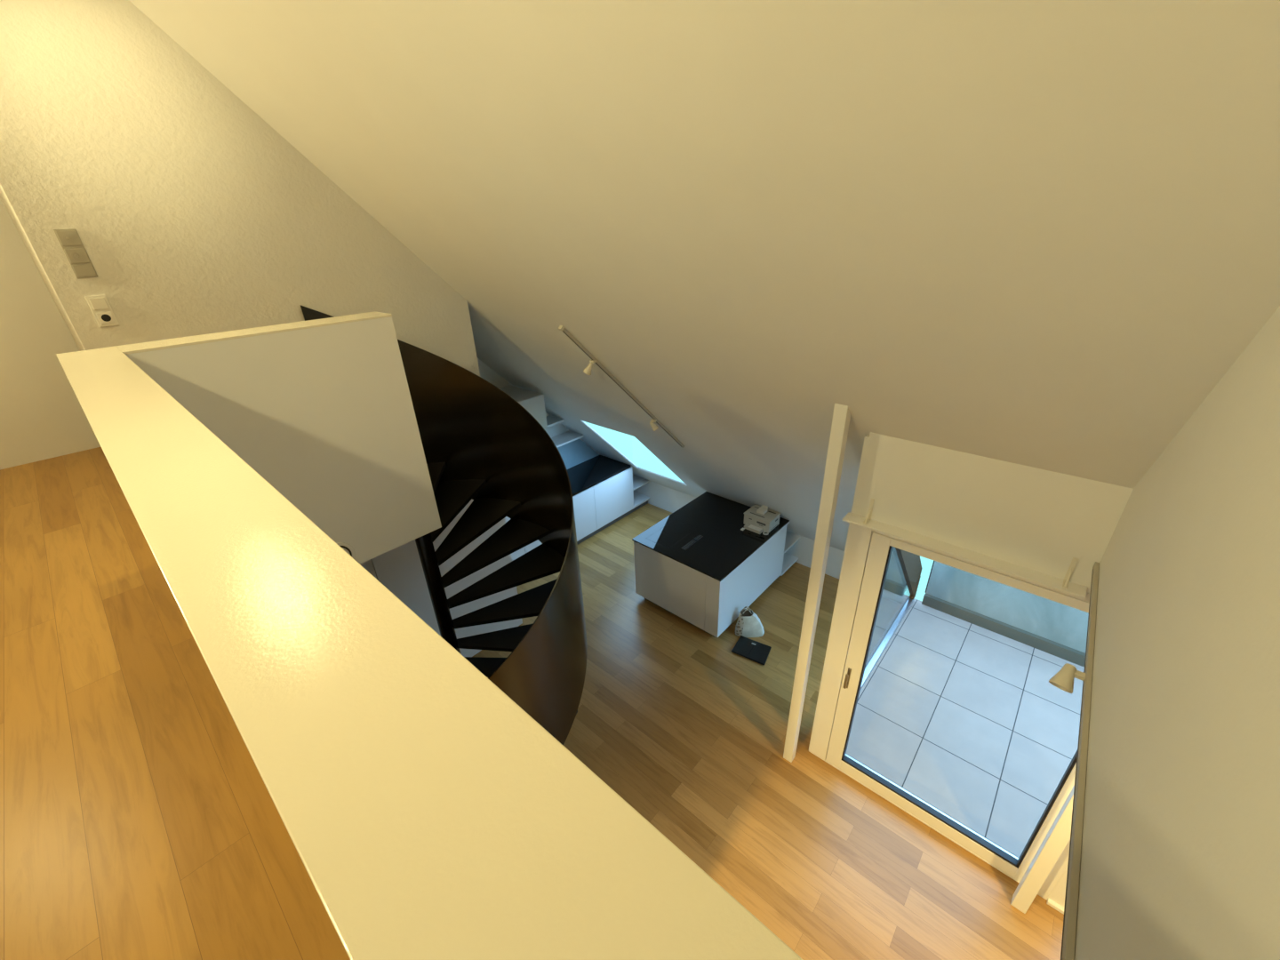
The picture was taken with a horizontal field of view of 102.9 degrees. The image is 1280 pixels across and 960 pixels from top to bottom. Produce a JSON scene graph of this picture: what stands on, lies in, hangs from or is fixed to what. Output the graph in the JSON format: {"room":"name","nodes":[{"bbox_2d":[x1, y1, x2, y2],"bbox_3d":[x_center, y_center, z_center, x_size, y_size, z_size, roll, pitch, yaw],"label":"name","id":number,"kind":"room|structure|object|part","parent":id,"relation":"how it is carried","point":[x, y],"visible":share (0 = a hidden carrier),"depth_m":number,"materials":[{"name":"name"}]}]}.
{"room":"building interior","nodes":[
{"label":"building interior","id":0,"kind":"room"},
{"bbox_2d":[0,447,350,959],"bbox_3d":[-1.946,1.179,1.049,7.930,0.030,4.386,20,34,37],"label":"floor","id":1,"kind":"structure","parent":0,"point":[139,821],"depth_m":1.56,"materials":[{"name":"brown wood"}]},
{"bbox_2d":[0,0,479,376],"bbox_3d":[-2.903,-2.079,3.793,1.400,3.398,2.460,20,34,37],"label":"wall","id":2,"kind":"structure","parent":0,"point":[192,215],"depth_m":2.99,"materials":[{"name":"paint"}]},
{"bbox_2d":[53,228,97,278],"bbox_3d":[-3.076,-1.235,2.783,0.018,0.242,0.087,20,34,37],"label":"light switch","id":3,"kind":"object","parent":2,"relation":"attached to","point":[71,244],"visible":1,"depth_m":2.78,"materials":[{"name":"white plastic"}]},
{"bbox_3d":[-3.077,-1.303,2.748,0.005,0.072,0.077,20,34,37],"label":"control plate","id":4,"kind":"part","parent":3,"relation":"part of","materials":[{"name":"white plastic"}]},
{"bbox_3d":[-3.075,-1.225,2.787,0.005,0.072,0.077,20,34,37],"label":"control plate","id":5,"kind":"part","parent":3,"relation":"part of","materials":[{"name":"white plastic"}]},
{"bbox_3d":[-3.073,-1.159,2.821,0.003,0.058,0.077,20,34,37],"label":"blank plate","id":6,"kind":"part","parent":3,"relation":"part of","materials":[{"name":"white plastic"}]},
{"bbox_2d":[84,294,119,327],"bbox_3d":[-3.071,-0.966,2.914,0.016,0.168,0.087,20,34,37],"label":"socket","id":7,"kind":"object","parent":2,"relation":"attached to","point":[100,306],"visible":1,"depth_m":2.91,"materials":[{"name":"white plastic"}]},
{"bbox_2d":[125,316,441,563],"bbox_3d":[-1.798,-0.125,2.820,0.200,1.368,1.115,20,34,37],"label":"wall","id":8,"kind":"structure","parent":0,"point":[325,415],"depth_m":2.72,"materials":[{"name":"white paint"}]},
{"bbox_2d":[116,311,391,354],"bbox_3d":[-1.817,-0.741,2.511,0.202,0.012,1.116,20,34,37],"label":"trim","id":9,"kind":"structure","parent":8,"relation":"on","point":[150,346],"depth_m":2.41,"materials":[{"name":"white wood"}]},
{"bbox_2d":[336,542,355,559],"bbox_3d":[-1.757,0.457,2.962,0.011,0.199,0.199,20,34,37],"label":"wall light","id":10,"kind":"object","parent":8,"relation":"attached to","point":[343,545],"visible":0.21,"depth_m":2.99,"materials":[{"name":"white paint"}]},
{"bbox_2d":[0,198,599,469],"bbox_3d":[-3.457,-1.047,4.839,0.120,6.350,9.185,20,34,37],"label":"wall","id":11,"kind":"structure","parent":0,"point":[42,417],"depth_m":3.69,"materials":[{"name":"white paint"}]},
{"bbox_2d":[545,415,564,427],"bbox_3d":[-1.393,-0.787,7.166,0.316,0.028,0.587,20,34,37],"label":"wall shelf","id":12,"kind":"object","parent":11,"relation":"attached to","point":[551,420],"visible":0.43,"depth_m":7.23,"materials":[{"name":"white laminate"}]},
{"bbox_2d":[551,430,583,447],"bbox_3d":[-1.270,-0.538,7.432,0.316,0.028,0.925,20,34,37],"label":"wall shelf","id":13,"kind":"object","parent":11,"relation":"attached to","point":[562,439],"visible":0.43,"depth_m":7.56,"materials":[{"name":"white laminate"}]},
{"bbox_2d":[557,439,599,469],"bbox_3d":[-1.183,-0.410,7.858,0.010,0.573,1.514,20,34,37],"label":"backsplash","id":14,"kind":"structure","parent":11,"relation":"attached to","point":[575,452],"depth_m":8.05,"materials":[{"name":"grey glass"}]},
{"bbox_2d":[370,499,522,656],"bbox_3d":[-2.452,0.523,5.548,1.400,2.850,1.377,20,34,37],"label":"wall","id":15,"kind":"structure","parent":0,"point":[400,570],"depth_m":5.14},
{"bbox_2d":[128,0,1279,568],"bbox_3d":[-0.480,-0.129,2.361,8.030,6.053,9.185,20,34,37],"label":"ceiling","id":16,"kind":"structure","parent":0,"point":[1038,234],"depth_m":1.92,"materials":[{"name":"white paint"}]},
{"bbox_2d":[558,325,684,447],"bbox_3d":[-0.077,-0.784,4.781,1.477,1.493,0.085,-23,33,-36],"label":"track light","id":17,"kind":"object","parent":16,"relation":"attached to","point":[588,370],"visible":1,"depth_m":4.55,"materials":[{"name":"white metal"}]},
{"bbox_2d":[582,420,685,484],"bbox_3d":[-0.052,-0.372,7.144,0.980,1.152,1.110,20,34,37],"label":"window","id":18,"kind":"structure","parent":16,"relation":"attached to","point":[582,420],"depth_m":7.61,"materials":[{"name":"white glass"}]},
{"bbox_2d":[633,474,892,596],"bbox_3d":[1.477,0.663,7.689,4.800,0.449,0.100,20,34,37],"label":"wall","id":19,"kind":"structure","parent":0,"point":[660,496],"depth_m":7.13,"materials":[{"name":"white paint"}]},
{"bbox_2d":[859,546,922,691],"bbox_3d":[2.530,0.590,4.902,0.086,3.011,2.480,20,34,37],"label":"window","id":20,"kind":"structure","parent":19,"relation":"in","point":[899,596],"depth_m":5.38,"materials":[{"name":"glass"}]},
{"bbox_3d":[2.516,0.755,4.936,0.006,2.536,2.390,20,34,37],"label":"glass pane","id":21,"kind":"part","parent":20,"relation":"part of","materials":[{"name":"clear glass"}]},
{"bbox_3d":[2.575,1.903,5.557,0.083,0.075,2.480,20,34,37],"label":"rail","id":22,"kind":"part","parent":20,"relation":"part of","materials":[{"name":"metal"}]},
{"bbox_2d":[472,503,1084,959],"bbox_3d":[0.781,3.293,3.092,10.730,0.100,9.200,20,34,37],"label":"floor","id":23,"kind":"structure","parent":0,"point":[690,731],"depth_m":4.54,"materials":[{"name":"brown wood"}]},
{"bbox_2d":[299,304,587,745],"bbox_3d":[-1.349,0.764,3.858,1.782,3.864,2.163,-7,27,-9],"label":"spiral staircase","id":24,"kind":"structure","parent":23,"relation":"on","point":[480,444],"depth_m":4.19,"materials":[{"name":"brown metal"}]},
{"bbox_3d":[-1.528,1.038,3.953,0.180,3.300,0.180,20,34,37],"label":"newel post","id":25,"kind":"part","parent":24,"relation":"part of","materials":[{"name":"brown metal"}]},
{"bbox_2d":[499,384,548,560],"bbox_3d":[-1.833,0.140,6.726,0.698,2.444,1.230,20,34,37],"label":"tall cabinet","id":26,"kind":"object","parent":23,"relation":"on","point":[533,402],"visible":0.12,"depth_m":6.43,"materials":[{"name":"white laminate"}]},
{"bbox_3d":[-1.784,0.299,6.295,0.018,2.342,0.609,20,34,37],"label":"door","id":27,"kind":"part","parent":26,"relation":"part of","materials":[{"name":"paint"}]},
{"bbox_3d":[-1.377,0.082,6.702,0.018,2.342,0.609,20,34,37],"label":"door","id":28,"kind":"part","parent":26,"relation":"part of","materials":[{"name":"white paint"}]},
{"bbox_2d":[572,465,633,543],"bbox_3d":[-0.885,0.352,8.007,0.698,0.862,1.566,20,34,37],"label":"base cabinet","id":29,"kind":"object","parent":23,"relation":"on","point":[600,506],"visible":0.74,"depth_m":7.85,"materials":[{"name":"white laminate"}]},
{"bbox_3d":[-0.915,0.558,7.499,0.018,0.750,0.704,20,34,37],"label":"door","id":30,"kind":"part","parent":29,"relation":"part of","materials":[{"name":"white paint"}]},
{"bbox_2d":[567,455,630,495],"bbox_3d":[-0.913,-0.043,7.791,0.698,0.036,1.523,20,34,37],"label":"countertop","id":31,"kind":"structure","parent":29,"relation":"on","point":[589,473],"depth_m":7.91,"materials":[{"name":"black stone"}]},
{"bbox_3d":[-0.398,0.282,8.017,0.018,0.750,0.854,20,34,37],"label":"door","id":32,"kind":"part","parent":29,"relation":"part of","materials":[{"name":"white paint"}]},
{"bbox_2d":[632,474,649,511],"bbox_3d":[-0.233,0.010,8.662,0.696,0.850,0.401,20,34,37],"label":"open shelf unit","id":33,"kind":"object","parent":23,"relation":"on","point":[640,500],"visible":0.42,"depth_m":8.62,"materials":[{"name":"white paint"}]},
{"bbox_2d":[633,523,787,637],"bbox_3d":[0.904,1.032,6.487,1.237,0.900,1.524,20,34,37],"label":"kitchen island","id":34,"kind":"object","parent":23,"relation":"on","point":[710,604],"visible":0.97,"depth_m":5.96,"materials":[{"name":"white laminate"}]},
{"bbox_3d":[0.338,1.229,6.019,1.059,0.799,0.017,20,34,37],"label":"panel","id":35,"kind":"part","parent":34,"relation":"part of","materials":[{"name":"white paint"}]},
{"bbox_2d":[632,491,789,581],"bbox_3d":[0.894,0.618,6.285,1.261,0.018,1.559,20,34,37],"label":"island countertop","id":36,"kind":"structure","parent":34,"relation":"on","point":[724,547],"depth_m":6.15,"materials":[{"name":"black stone"}]},
{"bbox_2d":[645,519,696,548],"bbox_3d":[0.393,0.648,6.237,0.350,0.001,0.584,20,34,37],"label":"cooktop","id":37,"kind":"object","parent":36,"relation":"in","point":[674,519],"visible":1,"depth_m":6.22,"materials":[{"name":"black glass"}]},
{"bbox_2d":[680,534,703,550],"bbox_3d":[0.623,0.736,6.041,0.071,0.004,0.383,20,34,37],"label":"vent","id":38,"kind":"object","parent":36,"relation":"in","point":[699,537],"visible":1,"depth_m":6.03,"materials":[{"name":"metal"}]},
{"bbox_2d":[744,523,763,534],"bbox_3d":[1.388,0.593,6.235,0.225,0.039,0.085,20,34,37],"label":"carton","id":39,"kind":"object","parent":36,"relation":"on","point":[748,526],"visible":1,"depth_m":6.21,"materials":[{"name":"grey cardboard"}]},
{"bbox_3d":[1.403,0.583,6.212,0.160,0.002,0.072,20,34,37],"label":"lid","id":40,"kind":"part","parent":39,"relation":"part of","materials":[{"name":"white cardboard"}]},
{"bbox_2d":[743,504,781,532],"bbox_3d":[1.509,0.478,6.324,0.363,0.158,0.285,20,34,37],"label":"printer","id":41,"kind":"object","parent":36,"relation":"on","point":[770,520],"visible":0.98,"depth_m":6.24,"materials":[{"name":"white plastic"}]},
{"bbox_2d":[756,504,767,514],"bbox_3d":[1.521,0.364,6.308,0.100,0.057,0.140,20,34,37],"label":"packet","id":42,"kind":"object","parent":41,"relation":"on","point":[760,510],"visible":1,"depth_m":6.29,"materials":[{"name":"white paper"}]},
{"bbox_3d":[1.507,0.413,6.292,0.363,0.012,0.285,20,34,37],"label":"lid","id":43,"kind":"part","parent":41,"relation":"part of","materials":[{"name":"white plastic"}]},
{"bbox_3d":[0.803,1.400,5.647,0.174,0.799,0.017,20,34,37],"label":"panel","id":44,"kind":"part","parent":34,"relation":"part of","materials":[{"name":"white paint"}]},
{"bbox_3d":[1.366,1.152,6.105,0.017,0.799,1.506,20,34,37],"label":"panel","id":45,"kind":"part","parent":34,"relation":"part of","materials":[{"name":"white paint"}]},
{"bbox_2d":[734,606,764,637],"bbox_3d":[1.272,1.631,5.876,0.348,0.352,0.152,0,27,3],"label":"tote bag","id":46,"kind":"object","parent":23,"relation":"on","point":[748,625],"visible":1,"depth_m":5.85,"materials":[{"name":"beige fabric"}]},
{"bbox_2d":[731,635,771,665],"bbox_3d":[1.253,1.900,5.693,0.384,0.038,0.287,14,31,29],"label":"bathroom scale","id":47,"kind":"object","parent":23,"relation":"on","point":[752,650],"visible":1,"depth_m":5.67,"materials":[{"name":"black plastic"}]},
{"bbox_2d":[777,521,800,577],"bbox_3d":[1.569,0.681,7.157,1.237,0.888,0.487,20,34,37],"label":"open shelf unit","id":48,"kind":"object","parent":23,"relation":"on","point":[788,560],"visible":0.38,"depth_m":6.95,"materials":[{"name":"white paint"}]},
{"bbox_2d":[783,403,850,762],"bbox_3d":[1.285,1.007,3.829,0.081,3.299,0.080,20,34,37],"label":"support post","id":49,"kind":"object","parent":23,"relation":"on","point":[841,415],"visible":1,"depth_m":3.60,"materials":[{"name":"beige wood"}]},
{"bbox_2d":[1010,785,1074,913],"bbox_3d":[2.596,1.823,2.981,0.083,2.520,0.080,20,34,37],"label":"support post","id":50,"kind":"object","parent":23,"relation":"on","point":[1058,836],"visible":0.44,"depth_m":3.25,"materials":[{"name":"beige wood"}]},
{"bbox_2d":[808,432,1133,750],"bbox_3d":[3.795,1.832,2.212,5.955,3.120,0.250,20,34,37],"label":"wall","id":51,"kind":"structure","parent":0,"point":[1039,520],"depth_m":2.92,"materials":[{"name":"white paint"}]},
{"bbox_2d":[808,523,1090,900],"bbox_3d":[2.220,1.619,3.554,1.848,2.515,0.221,20,34,37],"label":"door","id":52,"kind":"structure","parent":51,"relation":"in","point":[868,554],"depth_m":3.77,"materials":[{"name":"white wood"}]},
{"bbox_3d":[1.620,1.568,3.997,0.021,0.145,0.052,20,34,37],"label":"lever","id":53,"kind":"part","parent":52,"relation":"part of","materials":[{"name":"metal"}]},
{"bbox_3d":[1.638,1.560,4.017,0.026,0.210,0.009,20,34,37],"label":"handle plate","id":54,"kind":"part","parent":52,"relation":"part of","materials":[{"name":"metal"}]},
{"bbox_2d":[842,498,1087,599],"bbox_3d":[1.887,0.356,3.065,1.288,0.170,0.118,20,34,37],"label":"board","id":55,"kind":"object","parent":51,"relation":"attached to","point":[1064,586],"visible":1,"depth_m":3.00,"materials":[{"name":"white wood"}]},
{"bbox_2d":[1046,867,1067,914],"bbox_3d":[3.257,2.009,2.700,1.150,2.400,0.120,20,34,37],"label":"door","id":56,"kind":"structure","parent":51,"relation":"in","point":[1056,900],"depth_m":3.49,"materials":[{"name":"white wood"}]},
{"bbox_3d":[3.207,3.063,3.245,1.000,0.030,0.031,20,34,37],"label":"sill","id":57,"kind":"part","parent":56,"relation":"part of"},
{"bbox_2d":[926,560,1088,653],"bbox_3d":[5.344,1.698,4.748,4.752,1.000,0.150,20,34,37],"label":"wall","id":58,"kind":"structure","parent":0,"point":[1062,624],"depth_m":5.68,"materials":[{"name":"paint"}]},
{"bbox_2d":[924,560,934,592],"bbox_3d":[3.555,0.979,6.148,0.012,0.860,0.150,20,34,37],"label":"trim","id":59,"kind":"structure","parent":58,"relation":"attached to","point":[933,561],"depth_m":6.18,"materials":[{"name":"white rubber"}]},
{"bbox_2d":[921,592,1085,667],"bbox_3d":[5.295,2.116,4.881,4.755,0.135,0.075,20,34,37],"label":"trim","id":60,"kind":"structure","parent":58,"relation":"attached to","point":[1072,655],"depth_m":5.76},
{"bbox_2d":[1074,305,1279,959],"bbox_3d":[1.418,-0.539,0.842,0.100,3.627,3.034,19,33,36],"label":"wall","id":61,"kind":"structure","parent":0,"point":[1180,851],"depth_m":1.16,"materials":[{"name":"white paint"}]},
{"bbox_2d":[1048,561,1099,959],"bbox_3d":[1.523,0.924,1.833,0.122,0.108,2.591,19,33,36],"label":"track light","id":62,"kind":"object","parent":61,"relation":"attached to","point":[1064,679],"visible":1,"depth_m":1.69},
{"bbox_3d":[1.762,0.782,2.042,0.073,0.016,0.032,20,34,37],"label":"spot arm","id":63,"kind":"part","parent":62,"relation":"part of"},
{"bbox_3d":[-4.369,1.678,3.735,1.340,2.520,4.390,20,34,37],"label":"wall","id":64,"kind":"structure","parent":0,"visible":0},
{"bbox_2d":[360,559,377,579],"bbox_3d":[-2.922,1.375,4.233,0.046,2.510,1.577,20,34,37],"label":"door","id":65,"kind":"structure","parent":64,"relation":"in","point":[368,565],"depth_m":4.55,"materials":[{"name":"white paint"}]},
{"bbox_3d":[-0.973,0.569,1.389,3.535,1.358,0.176,20,34,37],"label":"wall","id":66,"kind":"structure","parent":0,"visible":0},
{"bbox_2d":[56,346,803,959],"bbox_3d":[-0.994,-0.048,1.081,3.538,0.022,0.182,20,34,37],"label":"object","id":67,"kind":"structure","parent":66,"relation":"on","point":[428,815],"depth_m":0.43,"materials":[{"name":"white paint"}]}
]}

